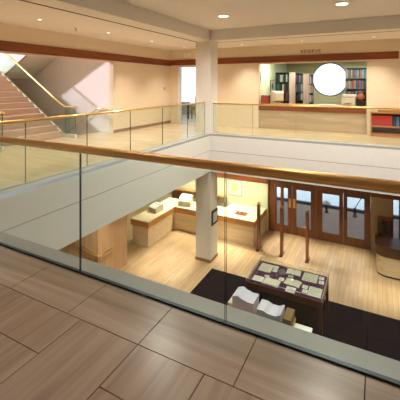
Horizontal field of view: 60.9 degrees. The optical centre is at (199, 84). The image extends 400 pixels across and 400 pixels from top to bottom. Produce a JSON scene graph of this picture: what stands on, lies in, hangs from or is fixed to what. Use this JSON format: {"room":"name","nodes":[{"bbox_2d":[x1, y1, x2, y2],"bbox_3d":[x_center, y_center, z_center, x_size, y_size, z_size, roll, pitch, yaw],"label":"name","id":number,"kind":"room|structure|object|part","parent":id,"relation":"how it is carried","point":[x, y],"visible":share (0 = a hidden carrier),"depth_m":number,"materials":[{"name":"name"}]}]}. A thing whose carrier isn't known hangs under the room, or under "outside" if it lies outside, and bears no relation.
{"room":"library","nodes":[
{"label":"library","id":0,"kind":"room"},
{"bbox_2d":[0,53,108,134],"bbox_3d":[-5.683,0.525,12.873,6.000,10.650,0.150,0,0,28],"label":"wall","id":1,"kind":"structure","parent":0,"point":[82,84],"depth_m":12.21,"materials":[{"name":"paint"}]},
{"bbox_2d":[66,108,107,132],"bbox_3d":[-3.913,1.258,11.793,1.963,0.966,0.125,0,0,28],"label":"wall handrail","id":2,"kind":"object","parent":1,"relation":"attached to","point":[103,109],"visible":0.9,"depth_m":11.74,"materials":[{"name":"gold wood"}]},
{"bbox_2d":[59,229,99,263],"bbox_3d":[-4.983,4.345,11.028,4.550,3.010,0.070,0,0,28],"label":"wall stair partition","id":3,"kind":"structure","parent":0,"point":[91,241],"depth_m":10.12,"materials":[{"name":"wood"}]},
{"bbox_2d":[0,23,169,132],"bbox_3d":[-3.665,0.075,10.041,0.200,3.050,10.400,0,0,28],"label":"wall","id":4,"kind":"structure","parent":0,"point":[131,85],"depth_m":11.82,"materials":[{"name":"beige paint"}]},
{"bbox_2d":[0,40,170,65],"bbox_3d":[-3.610,-0.920,9.899,0.030,0.240,10.200,0,0,28],"label":"trim","id":5,"kind":"structure","parent":4,"relation":"attached to","point":[9,46],"depth_m":9.80,"materials":[{"name":"brown wood"}]},
{"bbox_2d":[113,120,170,132],"bbox_3d":[-2.064,1.550,12.871,0.015,0.100,3.500,0,0,28],"label":"baseboard","id":6,"kind":"structure","parent":4,"relation":"attached to","point":[169,121],"depth_m":12.59,"materials":[{"name":"brown wood"}]},
{"bbox_2d":[0,133,209,249],"bbox_3d":[-2.823,2.220,8.274,2.930,1.240,8.050,0,0,28],"label":"fascia","id":7,"kind":"object","parent":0,"point":[45,212],"visible":0.61,"depth_m":6.50,"materials":[{"name":"paint"}]},
{"bbox_2d":[100,215,126,269],"bbox_3d":[-3.175,4.345,10.817,1.150,3.010,1.230,0,0,28],"label":"cladding","id":8,"kind":"object","parent":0,"point":[113,235],"visible":0.14,"depth_m":10.61,"materials":[{"name":"wood"}]},
{"bbox_2d":[75,241,112,256],"bbox_3d":[-3.796,4.514,10.573,2.301,1.037,0.578,0,0,28],"label":"wall handrail","id":9,"kind":"object","parent":8,"relation":"attached to","point":[76,242],"visible":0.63,"depth_m":10.03,"materials":[{"name":"brown wood"}]},
{"bbox_2d":[20,0,209,41],"bbox_3d":[-2.871,-1.678,5.625,0.560,0.464,13.710,0,0,28],"label":"beam","id":10,"kind":"structure","parent":0,"point":[115,11],"depth_m":7.65,"materials":[{"name":"paint"}]},
{"bbox_2d":[182,114,195,123],"bbox_3d":[-0.400,1.651,16.340,6.150,0.098,3.810,0,0,28],"label":"floor","id":11,"kind":"structure","parent":0,"point":[184,116],"depth_m":15.79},
{"bbox_2d":[191,96,195,118],"bbox_3d":[-0.106,1.075,16.310,0.500,1.050,0.510,0,0,28],"label":"chair","id":12,"kind":"object","parent":11,"relation":"on","point":[192,108],"visible":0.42,"depth_m":16.21,"materials":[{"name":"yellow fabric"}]},
{"bbox_2d":[182,105,195,114],"bbox_3d":[-0.398,0.150,16.344,6.150,2.900,3.800,0,0,28],"label":"wall","id":13,"kind":"structure","parent":0,"point":[184,108],"depth_m":18.41,"materials":[{"name":"white paint"}]},
{"bbox_2d":[127,177,267,230],"bbox_3d":[-1.038,4.345,13.124,6.200,3.010,4.600,0,0,28],"label":"wall","id":14,"kind":"structure","parent":0,"point":[253,193],"depth_m":14.07,"materials":[{"name":"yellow paint"}]},
{"bbox_2d":[176,188,225,198],"bbox_3d":[-0.314,4.790,15.047,3.100,0.220,0.219,0,0,28],"label":"wall shelf","id":15,"kind":"object","parent":14,"relation":"attached to","point":[182,189],"visible":0.55,"depth_m":15.08,"materials":[{"name":"brown wood"}]},
{"bbox_2d":[228,179,241,196],"bbox_3d":[1.466,4.290,14.221,0.620,0.660,0.036,0,0,28],"label":"framed picture","id":16,"kind":"object","parent":14,"relation":"attached to","point":[234,186],"visible":1,"depth_m":14.20,"materials":[{"name":"paper"}]},
{"bbox_2d":[218,173,267,183],"bbox_3d":[-0.004,3.795,14.993,6.100,0.290,0.030,0,0,28],"label":"trim","id":17,"kind":"structure","parent":14,"relation":"attached to","point":[230,176],"depth_m":14.02,"materials":[{"name":"brown wood"}]},
{"bbox_2d":[0,123,399,399],"bbox_3d":[0.215,1.700,4.998,13.250,0.200,15.358,0,0,28],"label":"floor","id":18,"kind":"structure","parent":0,"point":[65,334],"depth_m":2.10,"materials":[{"name":"tile"}]},
{"bbox_2d":[0,54,77,150],"bbox_3d":[-6.443,-0.581,11.041,5.550,4.362,3.760,0,0,28],"label":"staircase","id":19,"kind":"structure","parent":18,"relation":"on","point":[14,104],"depth_m":10.73,"materials":[{"name":"wood"}]},
{"bbox_3d":[-5.445,-0.346,11.185,3.915,2.108,0.056,0,0,28],"label":"handrail","id":20,"kind":"part","parent":19,"relation":"part of","materials":[{"name":"gold metal"}]},
{"bbox_2d":[0,102,204,190],"bbox_3d":[-1.667,1.077,7.755,0.052,1.046,7.880,0,0,28],"label":"glass railing","id":21,"kind":"object","parent":18,"relation":"on","point":[187,104],"visible":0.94,"depth_m":6.71,"materials":[{"name":"metal"}]},
{"bbox_3d":[-2.529,1.087,6.106,0.013,1.014,1.310,0,0,28],"label":"glass panel","id":22,"kind":"part","parent":21,"relation":"part of","materials":[{"name":"clear glass"}]},
{"bbox_3d":[-1.667,0.580,7.755,0.052,0.052,7.880,0,0,28],"label":"handrail","id":23,"kind":"part","parent":21,"relation":"part of","materials":[{"name":"brown wood"}]},
{"bbox_3d":[-1.303,1.087,8.450,0.013,1.014,1.320,0,0,28],"label":"glass panel","id":24,"kind":"part","parent":21,"relation":"part of","materials":[{"name":"clear glass"}]},
{"bbox_3d":[-0.110,1.087,10.732,0.013,1.014,1.150,0,0,28],"label":"glass panel","id":25,"kind":"part","parent":21,"relation":"part of","materials":[{"name":"clear glass"}]},
{"bbox_2d":[0,136,399,386],"bbox_3d":[0.109,1.056,2.313,8.350,1.087,0.068,0,0,28],"label":"glass railing","id":26,"kind":"object","parent":18,"relation":"on","point":[357,182],"visible":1,"depth_m":2.28,"materials":[{"name":"metal"}]},
{"bbox_3d":[-1.610,1.071,3.212,1.320,1.047,0.013,0,0,28],"label":"glass panel","id":27,"kind":"part","parent":26,"relation":"part of","materials":[{"name":"clear glass"}]},
{"bbox_3d":[-0.425,1.071,2.592,1.335,1.047,0.013,0,0,28],"label":"glass panel","id":28,"kind":"part","parent":26,"relation":"part of","materials":[{"name":"clear glass"}]},
{"bbox_3d":[0.109,0.547,2.313,8.350,0.068,0.068,0,0,28],"label":"handrail","id":29,"kind":"part","parent":26,"relation":"part of","materials":[{"name":"brown wood"}]},
{"bbox_3d":[0.767,1.071,1.969,1.335,1.047,0.013,0,0,28],"label":"glass panel","id":30,"kind":"part","parent":26,"relation":"part of","materials":[{"name":"clear glass"}]},
{"bbox_2d":[0,232,399,387],"bbox_3d":[-0.377,2.220,-0.322,9.370,1.240,5.480,0,0,28],"label":"curb","id":31,"kind":"object","parent":18,"relation":"on","point":[377,363],"visible":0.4,"depth_m":2.37,"materials":[{"name":"paint"}]},
{"bbox_2d":[213,103,399,146],"bbox_3d":[4.009,1.095,9.459,8.060,1.009,0.048,0,0,28],"label":"glass railing","id":32,"kind":"object","parent":18,"relation":"on","point":[213,103],"visible":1,"depth_m":9.85,"materials":[{"name":"metal"}]},
{"bbox_3d":[4.009,0.615,9.459,8.060,0.048,0.048,0,0,28],"label":"handrail","id":33,"kind":"part","parent":32,"relation":"part of","materials":[{"name":"brown wood"}]},
{"bbox_2d":[370,111,399,137],"bbox_3d":[5.922,1.222,10.465,1.220,0.755,0.335,0,0,28],"label":"bookcase","id":34,"kind":"object","parent":18,"relation":"on","point":[376,131],"visible":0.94,"depth_m":10.56,"materials":[{"name":"brown wood"}]},
{"bbox_3d":[5.921,1.282,10.462,1.130,0.035,0.300,0,0,28],"label":"shelf","id":35,"kind":"part","parent":34,"relation":"part of","materials":[{"name":"brown wood"}]},
{"bbox_2d":[385,116,387,125],"bbox_3d":[5.780,1.106,10.542,0.058,0.315,0.220,0,0,28],"label":"book","id":36,"kind":"object","parent":34,"relation":"on","point":[386,117],"visible":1,"depth_m":10.45,"materials":[{"name":"paper"}]},
{"bbox_2d":[378,109,399,112],"bbox_3d":[5.955,0.805,10.484,0.840,0.080,0.200,0,0,28],"label":"wooden tray","id":37,"kind":"object","parent":34,"relation":"on","point":[379,110],"visible":1,"depth_m":10.45,"materials":[{"name":"brown wood"}]},
{"bbox_2d":[394,117,396,126],"bbox_3d":[5.990,1.123,10.421,0.056,0.280,0.200,0,0,28],"label":"book","id":38,"kind":"object","parent":34,"relation":"on","point":[395,118],"visible":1,"depth_m":10.33,"materials":[{"name":"paper"}]},
{"bbox_2d":[0,0,399,50],"bbox_3d":[1.785,-1.500,7.191,12.500,0.100,10.400,0,0,28],"label":"ceiling","id":39,"kind":"structure","parent":0,"point":[13,12],"depth_m":9.39,"materials":[{"name":"paint"}]},
{"bbox_2d":[196,41,217,259],"bbox_3d":[0.229,2.200,11.543,0.550,7.300,0.570,0,0,28],"label":"column","id":40,"kind":"structure","parent":0,"point":[206,51],"depth_m":11.31,"materials":[{"name":"white paint"}]},
{"bbox_2d":[195,253,217,262],"bbox_3d":[0.229,5.800,11.543,0.570,0.100,0.590,0,0,28],"label":"baseboard","id":41,"kind":"structure","parent":40,"relation":"attached to","point":[216,255],"depth_m":11.30,"materials":[{"name":"brown wood"}]},
{"bbox_2d":[211,207,217,225],"bbox_3d":[0.494,4.420,11.421,0.034,0.480,0.460,0,0,28],"label":"framed notice","id":42,"kind":"object","parent":40,"relation":"attached to","point":[214,214],"visible":1,"depth_m":11.37,"materials":[{"name":"black plastic"}]},
{"bbox_2d":[118,0,399,29],"bbox_3d":[1.423,-1.850,3.121,9.370,0.120,13.250,0,0,28],"label":"ceiling","id":43,"kind":"structure","parent":0,"point":[200,13],"depth_m":8.17,"materials":[{"name":"paint"}]},
{"bbox_2d":[334,2,349,5],"bbox_3d":[3.132,-1.783,7.503,0.324,0.014,0.324,0,0,28],"label":"recessed light","id":44,"kind":"object","parent":43,"relation":"in","point":[340,3],"visible":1,"depth_m":7.50,"materials":[{"name":"white glass"}]},
{"bbox_2d":[120,206,399,319],"bbox_3d":[-1.534,5.900,6.670,18.300,0.100,16.800,0,0,28],"label":"floor","id":45,"kind":"structure","parent":0,"point":[355,281],"depth_m":11.08,"materials":[{"name":"brown wood"}]},
{"bbox_2d":[172,190,180,198],"bbox_3d":[-1.136,5.275,15.094,0.520,1.150,0.520,0,0,28],"label":"office chair","id":46,"kind":"object","parent":45,"relation":"on","point":[176,194],"visible":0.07,"depth_m":15.21,"materials":[{"name":"black plastic"}]},
{"bbox_2d":[131,197,266,246],"bbox_3d":[0.046,5.390,13.071,4.170,0.920,3.310,0,0,28],"label":"desk","id":47,"kind":"object","parent":45,"relation":"on","point":[148,227],"visible":0.74,"depth_m":12.85,"materials":[{"name":"wood"}]},
{"bbox_2d":[148,202,162,212],"bbox_3d":[-1.736,4.795,13.343,0.420,0.268,0.420,0,0,39],"label":"terminal","id":48,"kind":"object","parent":47,"relation":"on","point":[155,207],"visible":1,"depth_m":13.25,"materials":[{"name":"beige plastic"}]},
{"bbox_2d":[178,194,192,206],"bbox_3d":[-0.588,4.739,13.984,0.500,0.380,0.500,0,0,13],"label":"terminal","id":49,"kind":"object","parent":47,"relation":"on","point":[185,200],"visible":1,"depth_m":13.80,"materials":[{"name":"beige plastic"}]},
{"bbox_2d":[131,197,265,222],"bbox_3d":[0.046,4.942,13.071,4.150,0.024,3.290,0,0,28],"label":"countertop","id":50,"kind":"structure","parent":47,"relation":"on","point":[146,216],"depth_m":13.25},
{"bbox_3d":[0.060,5.500,13.086,4.080,0.700,3.250,0,0,28],"label":"panel","id":51,"kind":"part","parent":47,"relation":"part of","materials":[{"name":"wood"}]},
{"bbox_2d":[234,211,247,215],"bbox_3d":[1.581,4.872,13.008,0.450,0.115,0.320,0,0,28],"label":"booklet","id":52,"kind":"object","parent":47,"relation":"on","point":[241,213],"visible":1,"depth_m":12.94,"materials":[{"name":"red paper"}]},
{"bbox_2d":[255,202,261,251],"bbox_3d":[2.088,5.025,12.111,0.100,1.650,0.400,0,0,28],"label":"post","id":53,"kind":"object","parent":45,"relation":"on","point":[258,203],"visible":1,"depth_m":12.05,"materials":[{"name":"brown wood"}]},
{"bbox_2d":[279,206,284,256],"bbox_3d":[2.824,5.025,11.726,0.100,1.650,0.400,0,0,28],"label":"post","id":54,"kind":"object","parent":45,"relation":"on","point":[282,252],"visible":1,"depth_m":11.66,"materials":[{"name":"brown wood"}]},
{"bbox_2d":[190,268,399,360],"bbox_3d":[1.491,5.846,3.046,9.180,0.008,12.780,0,0,28],"label":"rug","id":55,"kind":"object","parent":45,"relation":"on","point":[365,330],"depth_m":8.43,"materials":[{"name":"black carpet"}]},
{"bbox_2d":[246,257,328,335],"bbox_3d":[2.260,5.368,8.737,1.842,0.947,1.192,0,0,28],"label":"display case","id":56,"kind":"object","parent":55,"relation":"on","point":[299,296],"visible":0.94,"depth_m":8.46,"materials":[{"name":"brown wood"}]},
{"bbox_2d":[252,275,263,281],"bbox_3d":[1.500,4.985,8.762,0.260,0.007,0.220,0,0,28],"label":"document","id":57,"kind":"object","parent":56,"relation":"on","point":[258,278],"visible":0.95,"depth_m":8.76,"materials":[{"name":"beige paper"}]},
{"bbox_2d":[258,263,273,272],"bbox_3d":[1.805,4.985,9.280,0.330,0.007,0.400,0,0,28],"label":"document","id":58,"kind":"object","parent":56,"relation":"on","point":[265,267],"visible":1,"depth_m":9.28,"materials":[{"name":"paper"}]},
{"bbox_2d":[262,277,280,287],"bbox_3d":[1.801,4.976,8.582,0.400,0.026,0.300,0,0,30],"label":"booklet","id":59,"kind":"object","parent":56,"relation":"on","point":[268,280],"visible":1,"depth_m":8.57,"materials":[{"name":"paper"}]},
{"bbox_2d":[277,269,287,274],"bbox_3d":[2.190,4.986,9.067,0.200,0.006,0.300,0,0,-7],"label":"document","id":60,"kind":"object","parent":56,"relation":"on","point":[281,271],"visible":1,"depth_m":9.04,"materials":[{"name":"paper"}]},
{"bbox_3d":[2.260,4.942,8.737,1.842,0.095,1.192,0,0,28],"label":"frame","id":61,"kind":"part","parent":56,"relation":"part of","materials":[{"name":"wood"}]},
{"bbox_2d":[285,286,295,292],"bbox_3d":[2.207,4.985,8.280,0.220,0.007,0.220,0,0,28],"label":"document","id":62,"kind":"object","parent":56,"relation":"on","point":[287,287],"visible":1,"depth_m":8.28,"materials":[{"name":"white paper"}]},
{"bbox_2d":[284,278,301,287],"bbox_3d":[2.333,4.976,8.564,0.380,0.026,0.280,0,0,33],"label":"booklet","id":63,"kind":"object","parent":56,"relation":"on","point":[295,283],"visible":1,"depth_m":8.55,"materials":[{"name":"paper"}]},
{"bbox_2d":[286,268,300,276],"bbox_3d":[2.494,4.976,9.044,0.360,0.026,0.260,0,0,25],"label":"booklet","id":64,"kind":"object","parent":56,"relation":"on","point":[289,270],"visible":1,"depth_m":9.02,"materials":[{"name":"paper"}]},
{"bbox_2d":[302,272,318,282],"bbox_3d":[2.852,4.985,8.800,0.360,0.007,0.400,0,0,28],"label":"document","id":65,"kind":"object","parent":56,"relation":"on","point":[309,277],"visible":1,"depth_m":8.80,"materials":[{"name":"paper"}]},
{"bbox_2d":[307,286,322,297],"bbox_3d":[2.769,4.985,8.189,0.300,0.007,0.380,0,0,28],"label":"document","id":66,"kind":"object","parent":56,"relation":"on","point":[312,291],"visible":0.96,"depth_m":8.16,"materials":[{"name":"paper"}]},
{"bbox_3d":[2.783,5.489,7.838,0.070,0.707,0.070,0,0,28],"label":"leg","id":67,"kind":"part","parent":56,"relation":"part of","materials":[{"name":"brown wood"}]},
{"bbox_3d":[3.297,5.489,8.821,0.070,0.707,0.070,0,0,28],"label":"leg","id":68,"kind":"part","parent":56,"relation":"part of","materials":[{"name":"brown wood"}]},
{"bbox_2d":[294,323,312,332],"bbox_3d":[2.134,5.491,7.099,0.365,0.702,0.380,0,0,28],"label":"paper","id":69,"kind":"object","parent":55,"relation":"on","point":[296,325],"visible":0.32,"depth_m":7.21,"materials":[{"name":"white paper"}]},
{"bbox_3d":[1.289,5.471,7.468,1.465,0.742,0.730,0,0,28],"label":"desk","id":70,"kind":"object","parent":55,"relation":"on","visible":0},
{"bbox_2d":[232,286,258,313],"bbox_3d":[1.044,4.920,7.760,0.500,0.360,0.400,0,0,28],"label":"block","id":71,"kind":"object","parent":70,"relation":"on","point":[243,299],"visible":0.96,"depth_m":7.65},
{"bbox_2d":[257,299,284,322],"bbox_3d":[1.523,4.930,7.306,0.510,0.340,0.380,0,0,28],"label":"book","id":72,"kind":"object","parent":70,"relation":"on","point":[266,309],"visible":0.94,"depth_m":7.23,"materials":[{"name":"white paper"}]},
{"bbox_2d":[282,307,294,325],"bbox_3d":[1.893,4.990,7.248,0.170,0.220,0.410,0,0,28],"label":"box","id":73,"kind":"object","parent":70,"relation":"on","point":[288,318],"visible":0.89,"depth_m":7.20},
{"bbox_2d":[305,210,309,263],"bbox_3d":[3.577,5.025,11.332,0.100,1.650,0.400,0,0,28],"label":"post","id":74,"kind":"object","parent":45,"relation":"on","point":[306,211],"visible":1,"depth_m":11.27,"materials":[{"name":"brown wood"}]},
{"bbox_2d":[377,215,392,237],"bbox_3d":[6.336,5.210,11.650,0.455,1.280,0.360,0,0,28],"label":"bookcase","id":75,"kind":"object","parent":45,"relation":"on","point":[383,219],"visible":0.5,"depth_m":11.62,"materials":[{"name":"brown wood"}]},
{"bbox_3d":[6.398,4.585,11.618,0.265,0.030,0.320,0,0,28],"label":"shelf","id":76,"kind":"part","parent":75,"relation":"part of","materials":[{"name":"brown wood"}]},
{"bbox_2d":[375,235,399,280],"bbox_3d":[6.743,5.385,10.179,2.680,0.930,0.850,0,0,28],"label":"desk","id":77,"kind":"object","parent":45,"relation":"on","point":[387,248],"visible":1,"depth_m":10.33,"materials":[{"name":"wood"}]},
{"bbox_2d":[375,235,399,250],"bbox_3d":[6.743,4.935,10.179,2.680,0.030,0.850,0,0,28],"label":"countertop","id":78,"kind":"structure","parent":77,"relation":"on","point":[390,243],"depth_m":10.62,"materials":[{"name":"brown wood"}]},
{"bbox_3d":[6.766,5.510,10.179,2.640,0.560,0.790,0,0,28],"label":"panel","id":79,"kind":"part","parent":77,"relation":"part of","materials":[{"name":"wood"}]},
{"bbox_2d":[260,64,286,102],"bbox_3d":[3.199,0.225,14.915,0.150,2.750,4.600,0,0,28],"label":"wall","id":80,"kind":"structure","parent":0,"point":[269,71],"depth_m":14.05,"materials":[{"name":"green paint"}]},
{"bbox_2d":[270,80,273,91],"bbox_3d":[3.070,0.050,14.475,0.028,0.500,0.500,0,0,28],"label":"framed poster","id":81,"kind":"object","parent":80,"relation":"attached to","point":[271,81],"visible":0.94,"depth_m":14.37,"materials":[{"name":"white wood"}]},
{"bbox_2d":[271,81,273,90],"bbox_3d":[3.079,0.050,14.470,0.009,0.440,0.440,0,0,28],"label":"print","id":82,"kind":"object","parent":81,"relation":"attached to","point":[272,82],"depth_m":14.48,"materials":[{"name":"paper"}]},
{"bbox_2d":[170,38,399,134],"bbox_3d":[4.236,0.075,11.665,12.300,3.050,0.200,0,0,28],"label":"wall","id":83,"kind":"structure","parent":0,"point":[237,83],"depth_m":12.63,"materials":[{"name":"beige paint"}]},
{"bbox_2d":[183,53,189,57],"bbox_3d":[-0.547,-1.210,14.019,0.280,0.180,0.060,0,0,28],"label":"exit sign","id":84,"kind":"object","parent":83,"relation":"attached to","point":[186,55],"visible":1,"depth_m":13.99,"materials":[{"name":"beige plastic"}]},
{"bbox_2d":[178,66,195,122],"bbox_3d":[-0.115,0.410,13.940,1.720,2.380,0.220,0,0,28],"label":"door frame","id":85,"kind":"structure","parent":83,"relation":"in","point":[179,67],"depth_m":14.24,"materials":[{"name":"white paint"}]},
{"bbox_2d":[171,51,398,65],"bbox_3d":[2.459,-0.935,12.464,8.350,0.230,0.030,0,0,28],"label":"trim","id":86,"kind":"structure","parent":83,"relation":"attached to","point":[390,54],"depth_m":11.85,"materials":[{"name":"brown wood"}]},
{"bbox_2d":[210,133,399,195],"bbox_3d":[3.982,2.220,11.177,12.300,1.240,3.400,0,0,28],"label":"fascia","id":87,"kind":"object","parent":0,"point":[353,159],"visible":0.5,"depth_m":9.69,"materials":[{"name":"paint"}]},
{"bbox_2d":[210,15,399,42],"bbox_3d":[4.386,-1.678,9.329,9.870,0.464,0.500,0,0,28],"label":"beam","id":88,"kind":"structure","parent":0,"point":[382,23],"depth_m":9.75,"materials":[{"name":"paint"}]},
{"bbox_2d":[287,61,366,104],"bbox_3d":[7.125,0.225,15.571,6.200,2.750,0.200,0,0,28],"label":"wall","id":89,"kind":"structure","parent":0,"point":[305,68],"depth_m":16.19,"materials":[{"name":"beige paint"}]},
{"bbox_2d":[313,62,344,95],"bbox_3d":[6.127,-0.260,16.036,1.620,1.620,0.120,0,0,28],"label":"window","id":90,"kind":"structure","parent":89,"relation":"in","point":[329,62],"depth_m":16.01,"materials":[{"name":"metal"}]},
{"bbox_2d":[371,197,392,250],"bbox_3d":[6.532,4.345,11.847,8.400,3.010,0.150,0,0,28],"label":"wall","id":91,"kind":"structure","parent":0,"point":[379,206],"depth_m":11.94,"materials":[{"name":"beige paint"}]},
{"bbox_2d":[275,184,291,233],"bbox_3d":[3.308,4.893,13.472,0.668,1.895,0.058,0,0,28],"label":"door","id":92,"kind":"structure","parent":91,"relation":"in","point":[287,228],"depth_m":13.41,"materials":[{"name":"brown wood"}]},
{"bbox_2d":[292,186,314,238],"bbox_3d":[3.994,4.893,13.113,0.858,1.895,0.058,0,0,28],"label":"door","id":93,"kind":"structure","parent":91,"relation":"in","point":[299,231],"depth_m":13.13,"materials":[{"name":"brown wood"}]},
{"bbox_2d":[317,190,342,243],"bbox_3d":[4.824,4.893,12.649,0.918,1.895,0.112,0,0,28],"label":"door","id":94,"kind":"structure","parent":91,"relation":"in","point":[325,236],"depth_m":12.69,"materials":[{"name":"brown wood"}]},
{"bbox_2d":[268,179,399,239],"bbox_3d":[6.511,4.750,11.807,8.400,2.200,0.140,0,0,28],"label":"door frame","id":95,"kind":"structure","parent":91,"relation":"attached to","point":[392,197],"depth_m":12.98,"materials":[{"name":"brown wood"}]},
{"bbox_2d":[343,193,370,249],"bbox_3d":[5.635,4.893,12.225,0.888,1.895,0.112,0,0,28],"label":"door","id":96,"kind":"structure","parent":91,"relation":"in","point":[365,243],"depth_m":12.16,"materials":[{"name":"brown wood"}]},
{"bbox_2d":[399,201,399,238],"bbox_3d":[6.760,4.745,11.722,0.210,1.610,0.180,0,0,28],"label":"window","id":97,"kind":"structure","parent":91,"relation":"in","point":[399,201],"depth_m":11.60,"materials":[{"name":"brown wood"}]},
{"bbox_3d":[6.057,1.650,13.528,6.500,0.099,4.810,0,0,28],"label":"floor","id":98,"kind":"structure","parent":0,"visible":0},
{"bbox_2d":[276,72,288,103],"bbox_3d":[3.709,0.525,14.919,0.710,2.150,0.280,0,0,28],"label":"bookcase","id":99,"kind":"object","parent":98,"relation":"on","point":[280,73],"visible":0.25,"depth_m":15.00,"materials":[{"name":"metal"}]},
{"bbox_2d":[289,72,302,103],"bbox_3d":[4.273,0.540,14.918,0.250,2.120,2.000,0,0,28],"label":"bookcase","id":100,"kind":"object","parent":98,"relation":"on","point":[292,75],"visible":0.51,"depth_m":14.04,"materials":[{"name":"brown wood"}]},
{"bbox_3d":[3.819,0.540,14.050,0.250,2.120,0.040,0,0,28],"label":"panel","id":101,"kind":"part","parent":100,"relation":"part of","materials":[{"name":"brown wood"}]},
{"bbox_2d":[303,74,313,103],"bbox_3d":[4.552,0.575,14.264,0.230,2.050,1.100,0,0,28],"label":"bookcase","id":102,"kind":"object","parent":98,"relation":"on","point":[306,83],"visible":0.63,"depth_m":13.80,"materials":[{"name":"brown wood"}]},
{"bbox_3d":[4.306,0.575,13.795,0.230,2.050,0.040,0,0,28],"label":"panel","id":103,"kind":"part","parent":102,"relation":"part of","materials":[{"name":"brown wood"}]},
{"bbox_3d":[4.800,0.575,14.739,0.230,2.050,0.030,0,0,28],"label":"panel","id":104,"kind":"part","parent":102,"relation":"part of","materials":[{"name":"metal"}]},
{"bbox_2d":[259,103,366,134],"bbox_3d":[3.919,1.147,12.073,3.592,0.905,0.670,0,0,28],"label":"desk","id":105,"kind":"object","parent":98,"relation":"on","point":[318,119],"visible":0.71,"depth_m":11.70,"materials":[{"name":"wood"}]},
{"bbox_2d":[261,95,269,103],"bbox_3d":[2.470,0.542,12.797,0.290,0.305,0.280,0,0,28],"label":"box","id":106,"kind":"object","parent":105,"relation":"on","point":[265,99],"visible":1,"depth_m":12.68,"materials":[{"name":"red cardboard"}]},
{"bbox_2d":[271,91,283,103],"bbox_3d":[2.908,0.459,12.633,0.448,0.470,0.476,0,0,-1],"label":"monitor","id":107,"kind":"object","parent":105,"relation":"on","point":[276,96],"visible":1,"depth_m":12.50,"materials":[{"name":"beige plastic"}]},
{"bbox_2d":[260,103,366,106],"bbox_3d":[3.919,0.708,12.073,3.592,0.025,0.670,0,0,28],"label":"countertop","id":108,"kind":"structure","parent":105,"relation":"on","point":[260,103],"depth_m":12.12,"materials":[{"name":"brown wood"}]},
{"bbox_2d":[342,94,356,105],"bbox_3d":[5.027,0.507,11.472,0.440,0.375,0.490,0,0,28],"label":"printer","id":109,"kind":"object","parent":105,"relation":"on","point":[347,99],"visible":1,"depth_m":11.35,"materials":[{"name":"beige plastic"}]},
{"bbox_3d":[5.054,0.357,11.502,0.420,0.075,0.410,0,0,28],"label":"lid","id":110,"kind":"part","parent":109,"relation":"part of","materials":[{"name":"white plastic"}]},
{"bbox_2d":[356,101,365,105],"bbox_3d":[5.348,0.612,11.309,0.280,0.164,0.280,0,0,28],"label":"file box","id":111,"kind":"object","parent":105,"relation":"on","point":[358,103],"visible":0.91,"depth_m":11.19,"materials":[{"name":"black plastic"}]},
{"bbox_2d":[357,93,364,100],"bbox_3d":[5.348,0.404,11.309,0.250,0.250,0.250,0,0,28],"label":"pot","id":112,"kind":"object","parent":111,"relation":"on","point":[360,96],"visible":1,"depth_m":11.23,"materials":[{"name":"orange ceramic"}]},
{"bbox_2d":[357,92,365,100],"bbox_3d":[5.468,0.467,11.517,0.260,0.454,0.120,0,0,28],"label":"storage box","id":113,"kind":"object","parent":105,"relation":"on","point":[364,93],"visible":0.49,"depth_m":11.43,"materials":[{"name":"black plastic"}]},
{"bbox_2d":[345,67,366,101],"bbox_3d":[6.793,0.430,14.548,1.040,2.340,0.280,0,0,28],"label":"bookcase","id":114,"kind":"object","parent":98,"relation":"on","point":[364,68],"visible":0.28,"depth_m":14.64,"materials":[{"name":"metal"}]},
{"label":"outside","id":115,"kind":"structure","parent":0,"visible":0},
{"bbox_2d":[190,101,398,214],"bbox_3d":[31.817,6.050,60.860,120.000,0.200,102.650,0,0,28],"label":"ground","id":116,"kind":"structure","parent":115,"point":[301,195],"depth_m":17.67,"materials":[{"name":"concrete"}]},
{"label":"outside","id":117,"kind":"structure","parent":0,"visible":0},
{"bbox_2d":[277,197,398,238],"bbox_3d":[5.397,5.850,14.641,20.000,0.200,3.750,0,0,28],"label":"paving","id":118,"kind":"object","parent":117,"point":[355,226],"visible":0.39,"depth_m":14.84,"materials":[{"name":"stone"}]},
{"bbox_2d":[323,200,330,212],"bbox_3d":[5.830,5.600,15.684,0.400,0.540,0.400,0,0,28],"label":"bollard","id":119,"kind":"object","parent":118,"relation":"on","point":[326,203],"visible":0.93,"depth_m":15.62,"materials":[{"name":"grey metal"}]},
{"bbox_2d":[323,200,330,204],"bbox_3d":[5.830,5.400,15.684,0.400,0.140,0.400,0,0,28],"label":"hood","id":120,"kind":"object","parent":119,"relation":"attached to","point":[325,202],"depth_m":15.57,"materials":[{"name":"grey"}]},
{"bbox_2d":[353,199,360,217],"bbox_3d":[6.970,5.431,15.088,0.353,0.877,0.180,0,0,28],"label":"bollard","id":121,"kind":"object","parent":118,"relation":"on","point":[354,209],"visible":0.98,"depth_m":15.08,"materials":[{"name":"black metal"}]}
]}

